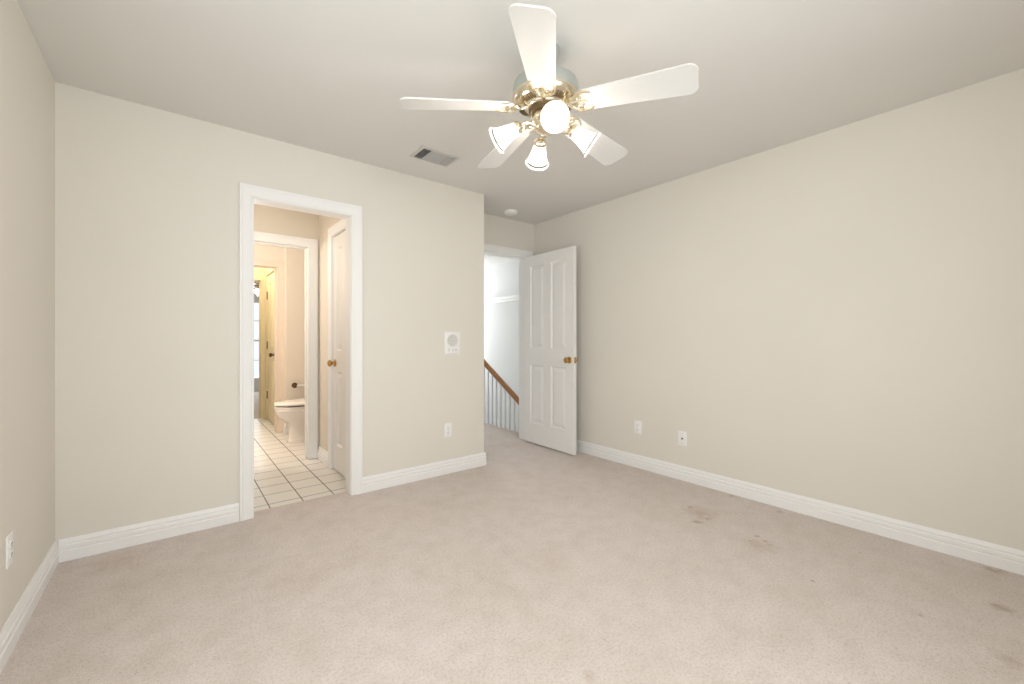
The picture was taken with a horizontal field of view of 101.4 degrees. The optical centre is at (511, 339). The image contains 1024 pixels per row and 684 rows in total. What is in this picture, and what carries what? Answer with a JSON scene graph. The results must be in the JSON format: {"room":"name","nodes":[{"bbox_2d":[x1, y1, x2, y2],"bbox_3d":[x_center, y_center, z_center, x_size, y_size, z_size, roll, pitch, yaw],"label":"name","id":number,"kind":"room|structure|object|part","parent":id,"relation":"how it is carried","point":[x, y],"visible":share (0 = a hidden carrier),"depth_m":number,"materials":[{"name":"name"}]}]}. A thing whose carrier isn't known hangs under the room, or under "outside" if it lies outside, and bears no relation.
{"room":"empty bedroom","nodes":[
{"label":"empty bedroom","id":0,"kind":"room"},
{"bbox_2d":[0,0,54,630],"bbox_3d":[-1.252,-0.088,0.700,0.120,2.440,3.800,0,0,-39],"label":"wall","id":1,"kind":"structure","parent":0,"point":[27,84],"depth_m":1.70,"materials":[{"name":"paint"}]},
{"bbox_2d":[5,530,13,568],"bbox_3d":[-1.840,0.770,1.536,0.009,0.117,0.073,0,0,-39],"label":"wall outlet","id":2,"kind":"object","parent":1,"relation":"attached to","point":[9,540],"visible":1,"depth_m":1.53,"materials":[{"name":"white plastic"}]},
{"bbox_2d":[0,540,58,673],"bbox_3d":[-1.200,1.076,0.743,0.016,0.112,3.560,0,0,-39],"label":"baseboard","id":3,"kind":"structure","parent":1,"relation":"attached to","point":[18,619],"depth_m":1.68,"materials":[{"name":"white paint"}]},
{"bbox_2d":[254,288,258,391],"bbox_3d":[-5.655,-0.088,9.130,3.800,2.440,0.120,0,0,-39],"label":"wall","id":4,"kind":"structure","parent":0,"point":[256,298],"depth_m":9.13,"materials":[{"name":"white paint"}]},
{"bbox_2d":[254,301,258,379],"bbox_3d":[-5.920,0.022,8.917,1.020,1.720,0.060,0,0,-39],"label":"window","id":5,"kind":"structure","parent":4,"relation":"in","point":[254,301],"depth_m":9.16,"materials":[{"name":"white paint"}]},
{"bbox_2d":[254,281,258,296],"bbox_3d":[-4.862,-1.073,8.056,1.226,0.469,1.214,0,0,31],"label":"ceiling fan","id":6,"kind":"object","parent":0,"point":[256,284],"visible":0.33,"depth_m":7.88,"materials":[{"name":"white"}]},
{"bbox_2d":[254,267,264,274],"bbox_3d":[-3.403,-0.088,6.321,3.800,2.440,0.120,0,0,-39],"label":"wall","id":7,"kind":"structure","parent":0,"point":[258,271],"depth_m":6.05,"materials":[{"name":"beige paint"}]},
{"bbox_2d":[254,274,264,417],"bbox_3d":[-3.905,0.099,5.905,0.777,2.066,0.140,0,0,-39],"label":"door frame","id":8,"kind":"structure","parent":7,"relation":"attached to","point":[257,278],"depth_m":6.07,"materials":[{"name":"beige paint"}]},
{"bbox_2d":[55,82,483,541],"bbox_3d":[-1.324,-0.088,3.002,2.649,2.440,0.120,0,0,-39],"label":"wall","id":9,"kind":"structure","parent":0,"point":[147,198],"depth_m":2.46,"materials":[{"name":"paint"}]},
{"bbox_2d":[58,503,238,562],"bbox_3d":[-2.003,1.076,2.370,0.773,0.112,0.016,0,0,-39],"label":"baseboard","id":10,"kind":"structure","parent":9,"relation":"attached to","point":[80,546],"depth_m":2.33,"materials":[{"name":"white paint"}]},
{"bbox_2d":[239,182,361,520],"bbox_3d":[-1.634,0.076,3.186,0.823,2.111,0.836,0,0,-39],"label":"door frame","id":11,"kind":"structure","parent":9,"relation":"attached to","point":[249,195],"depth_m":2.98,"materials":[{"name":"white paint"}]},
{"bbox_2d":[362,452,485,492],"bbox_3d":[-0.807,1.076,3.610,1.115,0.112,0.455,0,0,-39],"label":"baseboard","id":12,"kind":"structure","parent":9,"relation":"attached to","point":[398,477],"depth_m":3.38,"materials":[{"name":"white paint"}]},
{"bbox_2d":[444,423,451,437],"bbox_3d":[-0.541,0.767,3.547,0.073,0.117,0.009,0,0,-39],"label":"wall outlet","id":13,"kind":"object","parent":9,"relation":"attached to","point":[448,426],"visible":1,"depth_m":3.54,"materials":[{"name":"white plastic"}]},
{"bbox_2d":[444,332,459,354],"bbox_3d":[-0.507,0.034,3.570,0.152,0.200,0.016,0,0,-39],"label":"intercom","id":14,"kind":"object","parent":9,"relation":"attached to","point":[451,339],"visible":1,"depth_m":3.56,"materials":[{"name":"white plastic"}]},
{"bbox_2d":[447,334,457,346],"bbox_3d":[-0.506,0.008,3.568,0.104,0.104,0.004,0,0,-39],"label":"speaker grille","id":15,"kind":"object","parent":14,"relation":"attached to","point":[452,339],"depth_m":3.57,"materials":[{"name":"grey plastic"}]},
{"bbox_2d":[254,244,304,423],"bbox_3d":[-3.214,-0.088,4.793,2.182,2.440,0.240,0,0,-39],"label":"wall","id":16,"kind":"structure","parent":0,"point":[294,259],"depth_m":5.09,"materials":[{"name":"beige paint"}]},
{"bbox_2d":[254,258,284,432],"bbox_3d":[-3.123,0.089,4.930,0.777,2.086,0.140,0,0,-39],"label":"door frame","id":17,"kind":"structure","parent":16,"relation":"attached to","point":[279,266],"depth_m":5.10,"materials":[{"name":"beige paint"}]},
{"bbox_2d":[283,423,288,433],"bbox_3d":[-2.534,1.076,5.238,0.563,0.112,0.115,0,0,-39],"label":"baseboard","id":18,"kind":"structure","parent":16,"relation":"attached to","point":[286,426],"depth_m":5.04,"materials":[{"name":"white paint"}]},
{"bbox_2d":[292,383,304,387],"bbox_3d":[-2.565,0.557,5.116,0.216,0.066,0.068,0,0,-39],"label":"toilet paper holder","id":19,"kind":"object","parent":16,"relation":"attached to","point":[294,385],"visible":0.52,"depth_m":5.08,"materials":[{"name":"brown metal"}]},
{"bbox_2d":[254,204,318,446],"bbox_3d":[-2.310,-0.088,3.736,2.270,2.440,0.120,0,0,-39],"label":"wall","id":20,"kind":"structure","parent":0,"point":[267,219],"depth_m":3.87,"materials":[{"name":"beige paint"}]},
{"bbox_2d":[254,231,317,458],"bbox_3d":[-2.207,0.089,3.819,0.777,2.086,0.160,0,0,-39],"label":"door frame","id":21,"kind":"structure","parent":20,"relation":"attached to","point":[310,246],"depth_m":3.98,"materials":[{"name":"white paint"}]},
{"bbox_2d":[319,215,340,451],"bbox_3d":[-1.474,-0.088,3.644,0.120,2.440,1.070,0,0,-39],"label":"wall","id":22,"kind":"structure","parent":0,"point":[325,222],"depth_m":3.90,"materials":[{"name":"beige paint"}]},
{"bbox_2d":[318,446,327,465],"bbox_3d":[-1.738,1.076,3.865,0.016,0.112,0.353,0,0,-39],"label":"baseboard","id":23,"kind":"structure","parent":22,"relation":"attached to","point":[322,454],"depth_m":3.86,"materials":[{"name":"white paint"}]},
{"bbox_2d":[327,231,344,476],"bbox_3d":[-1.389,0.117,3.426,0.100,2.010,0.597,0,0,-39],"label":"door","id":24,"kind":"structure","parent":22,"relation":"in","point":[338,363],"depth_m":3.55,"materials":[{"name":"white paint"}]},
{"bbox_3d":[-1.552,0.204,3.601,0.064,0.063,0.063,0,0,-39],"label":"knob","id":25,"kind":"part","parent":24,"relation":"part of","materials":[{"name":"gold metal"}]},
{"bbox_2d":[484,260,518,431],"bbox_3d":[0.017,1.212,6.980,0.220,5.040,3.730,0,0,-39],"label":"wall","id":26,"kind":"structure","parent":0,"point":[501,320],"depth_m":7.06,"materials":[{"name":"white paint"}]},
{"bbox_2d":[484,295,518,303],"bbox_3d":[-0.081,-0.668,6.979,0.135,0.090,3.610,0,0,-39],"label":"ledge","id":27,"kind":"object","parent":26,"relation":"attached to","point":[513,297],"visible":0.16,"depth_m":6.99,"materials":[{"name":"white paint"}]},
{"bbox_2d":[484,213,533,255],"bbox_3d":[0.194,-0.088,4.809,2.220,2.440,0.120,0,0,-39],"label":"wall","id":28,"kind":"structure","parent":0,"point":[499,231],"depth_m":4.54,"materials":[{"name":"paint"}]},
{"bbox_2d":[484,243,532,439],"bbox_3d":[-0.197,0.069,4.495,0.978,2.126,0.160,0,0,-39],"label":"door frame","id":29,"kind":"structure","parent":28,"relation":"attached to","point":[494,250],"depth_m":4.75,"materials":[{"name":"white paint"}]},
{"bbox_2d":[524,246,577,454],"bbox_3d":[0.377,0.106,4.373,0.164,2.028,0.800,0,0,-37],"label":"door","id":30,"kind":"structure","parent":28,"relation":"in","point":[550,359],"depth_m":4.32,"materials":[{"name":"white paint"}]},
{"bbox_3d":[0.536,0.202,4.081,0.064,0.063,0.063,0,0,-37],"label":"knob","id":31,"kind":"part","parent":30,"relation":"part of","materials":[{"name":"gold metal"}]},
{"bbox_2d":[0,391,1023,683],"bbox_3d":[-2.253,1.182,4.814,4.108,0.100,11.470,0,0,-39],"label":"floor","id":32,"kind":"structure","parent":0,"point":[534,563],"depth_m":1.86,"materials":[{"name":"beige carpet"}]},
{"bbox_2d":[274,398,304,442],"bbox_3d":[-2.285,0.758,4.769,0.743,0.755,0.450,0,0,-39],"label":"toilet","id":33,"kind":"object","parent":32,"relation":"on","point":[292,412],"visible":0.41,"depth_m":4.56,"materials":[{"name":"white ceramic"}]},
{"bbox_3d":[-2.372,0.708,4.699,0.521,0.047,0.382,0,0,-39],"label":"lid","id":34,"kind":"part","parent":33,"relation":"part of","materials":[{"name":"white plastic"}]},
{"bbox_3d":[-2.370,0.739,4.701,0.509,0.018,0.366,0,0,-39],"label":"seat","id":35,"kind":"part","parent":33,"relation":"part of","materials":[{"name":"white plastic"}]},
{"bbox_2d":[484,359,518,430],"bbox_3d":[-0.167,0.615,5.435,0.062,1.054,1.310,0,0,-39],"label":"stair railing","id":36,"kind":"object","parent":32,"relation":"on","point":[487,366],"visible":0.6,"depth_m":5.40,"materials":[{"name":"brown wood"}]},
{"bbox_3d":[-0.167,0.511,5.435,0.062,0.846,1.310,0,0,-39],"label":"handrail","id":37,"kind":"part","parent":36,"relation":"part of","materials":[{"name":"brown wood"}]},
{"bbox_2d":[17,0,1023,266],"bbox_3d":[-1.710,-1.358,5.250,5.099,0.100,11.470,0,0,-39],"label":"ceiling","id":38,"kind":"structure","parent":0,"point":[331,77],"depth_m":2.01,"materials":[{"name":"paint"}]},
{"bbox_2d":[410,145,460,166],"bbox_3d":[-0.548,-1.300,2.996,0.303,0.016,0.210,0,0,-39],"label":"ceiling vent","id":39,"kind":"object","parent":38,"relation":"in","point":[425,153],"visible":1,"depth_m":2.98,"materials":[{"name":"grey metal"}]},
{"bbox_2d":[504,209,517,215],"bbox_3d":[-0.014,-1.291,4.277,0.140,0.034,0.140,0,0,-39],"label":"smoke detector","id":40,"kind":"object","parent":38,"relation":"attached to","point":[510,212],"visible":1,"depth_m":4.24,"materials":[{"name":"white plastic"}]},
{"bbox_2d":[400,3,698,170],"bbox_3d":[0.162,-1.073,1.927,1.214,0.469,1.226,0,0,-39],"label":"ceiling fan","id":41,"kind":"object","parent":38,"relation":"hanging from","point":[545,92],"visible":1,"depth_m":1.77,"materials":[{"name":"white wood"}]},
{"bbox_3d":[-0.242,-1.024,1.827,0.476,0.007,0.152,-4,14,-10],"label":"blade","id":42,"kind":"part","parent":41,"relation":"part of","materials":[{"name":"white wood"}]},
{"bbox_3d":[-0.035,-1.024,2.246,0.152,0.007,0.476,-15,3,-28],"label":"blade","id":43,"kind":"part","parent":41,"relation":"part of","materials":[{"name":"white wood"}]},
{"bbox_3d":[-0.022,-0.913,1.876,0.122,0.117,0.099,0,0,-6],"label":"lamp shade","id":44,"kind":"part","parent":41,"relation":"part of","materials":[{"name":"white glass"}]},
{"bbox_2d":[519,110,528,115],"bbox_3d":[0.052,-1.053,1.943,0.035,0.013,0.069,0,0,26],"label":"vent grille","id":45,"kind":"object","parent":41,"relation":"attached to","point":[524,112],"depth_m":1.94,"materials":[{"name":"brown metal"}]},
{"bbox_3d":[0.057,-0.951,1.885,0.113,0.064,0.062,0,0,-6],"label":"lamp arm","id":46,"kind":"part","parent":41,"relation":"part of","materials":[{"name":"gold metal"}]},
{"bbox_2d":[521,92,535,101],"bbox_3d":[0.074,-1.053,1.816,0.069,0.013,0.035,0,0,44],"label":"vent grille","id":47,"kind":"object","parent":41,"relation":"attached to","point":[525,96],"depth_m":1.82,"materials":[{"name":"brown metal"}]},
{"bbox_3d":[0.092,-1.024,1.501,0.152,0.007,0.476,13,6,7],"label":"blade","id":48,"kind":"part","parent":41,"relation":"part of","materials":[{"name":"white wood"}]},
{"bbox_3d":[0.132,-0.913,2.067,0.099,0.117,0.122,0,0,-6],"label":"lamp shade","id":49,"kind":"part","parent":41,"relation":"part of","materials":[{"name":"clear glass"}]},
{"bbox_3d":[0.140,-0.951,1.987,0.062,0.064,0.113,0,0,-6],"label":"lamp arm","id":50,"kind":"part","parent":41,"relation":"part of","materials":[{"name":"gold metal"}]},
{"bbox_3d":[0.150,-1.067,1.894,0.298,0.059,0.298,0,0,-39],"label":"motor","id":51,"kind":"part","parent":41,"relation":"part of","materials":[{"name":"gold metal"}]},
{"bbox_3d":[0.160,-0.951,1.802,0.062,0.064,0.113,0,0,-6],"label":"lamp arm","id":52,"kind":"part","parent":41,"relation":"part of","materials":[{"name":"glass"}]},
{"bbox_3d":[0.166,-0.928,1.737,0.041,0.057,0.068,0,0,-6],"label":"bulb","id":53,"kind":"part","parent":41,"relation":"part of","materials":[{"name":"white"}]},
{"bbox_3d":[0.168,-0.913,1.722,0.099,0.117,0.122,0,0,-6],"label":"lamp shade","id":54,"kind":"part","parent":41,"relation":"part of","materials":[{"name":"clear glass"}]},
{"bbox_3d":[0.243,-0.951,1.904,0.113,0.064,0.062,0,0,-6],"label":"lamp arm","id":55,"kind":"part","parent":41,"relation":"part of","materials":[{"name":"gold metal"}]},
{"bbox_3d":[0.322,-0.913,1.912,0.122,0.117,0.099,0,0,-6],"label":"lamp shade","id":56,"kind":"part","parent":41,"relation":"part of","materials":[{"name":"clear glass"}]},
{"bbox_3d":[0.427,-1.024,2.178,0.152,0.007,0.476,-18,-16,42],"label":"blade","id":57,"kind":"part","parent":41,"relation":"part of","materials":[{"name":"white wood"}]},
{"bbox_3d":[0.506,-1.024,1.718,0.476,0.007,0.152,4,-11,26],"label":"blade","id":58,"kind":"part","parent":41,"relation":"part of","materials":[{"name":"white wood"}]},
{"bbox_2d":[534,68,1023,550],"bbox_3d":[1.595,-0.088,3.202,0.120,2.440,4.140,0,0,-39],"label":"wall","id":59,"kind":"structure","parent":0,"point":[835,316],"depth_m":2.60,"materials":[{"name":"paint"}]},
{"bbox_2d":[634,420,641,434],"bbox_3d":[1.112,0.777,3.702,0.009,0.117,0.073,0,0,-39],"label":"wall outlet","id":60,"kind":"object","parent":59,"relation":"attached to","point":[637,424],"visible":1,"depth_m":3.70,"materials":[{"name":"white plastic"}]},
{"bbox_2d":[678,431,686,446],"bbox_3d":[1.371,0.798,3.374,0.016,0.117,0.073,0,0,-39],"label":"cable jack plate","id":61,"kind":"object","parent":59,"relation":"attached to","point":[682,436],"visible":1,"depth_m":3.37,"materials":[{"name":"white plastic"}]},
{"bbox_2d":[576,439,1023,574],"bbox_3d":[1.500,1.076,3.212,0.016,0.112,4.005,0,0,-39],"label":"baseboard","id":62,"kind":"structure","parent":59,"relation":"attached to","point":[986,553],"depth_m":2.58,"materials":[{"name":"white paint"}]},
{"bbox_3d":[-3.195,-0.088,5.686,0.120,2.440,1.130,0,0,-39],"label":"wall","id":63,"kind":"structure","parent":0,"visible":0},
{"bbox_2d":[265,269,274,427],"bbox_3d":[-3.251,0.076,5.693,0.080,2.111,0.772,0,0,-39],"label":"door frame","id":64,"kind":"structure","parent":63,"relation":"attached to","point":[268,272],"depth_m":5.92,"materials":[{"name":"beige paint"}]},
{"bbox_2d":[267,272,273,423],"bbox_3d":[-3.282,0.115,5.683,0.100,2.010,0.624,0,0,-39],"label":"door","id":65,"kind":"structure","parent":63,"relation":"in","point":[270,294],"depth_m":5.68,"materials":[{"name":"beige paint"}]}
]}

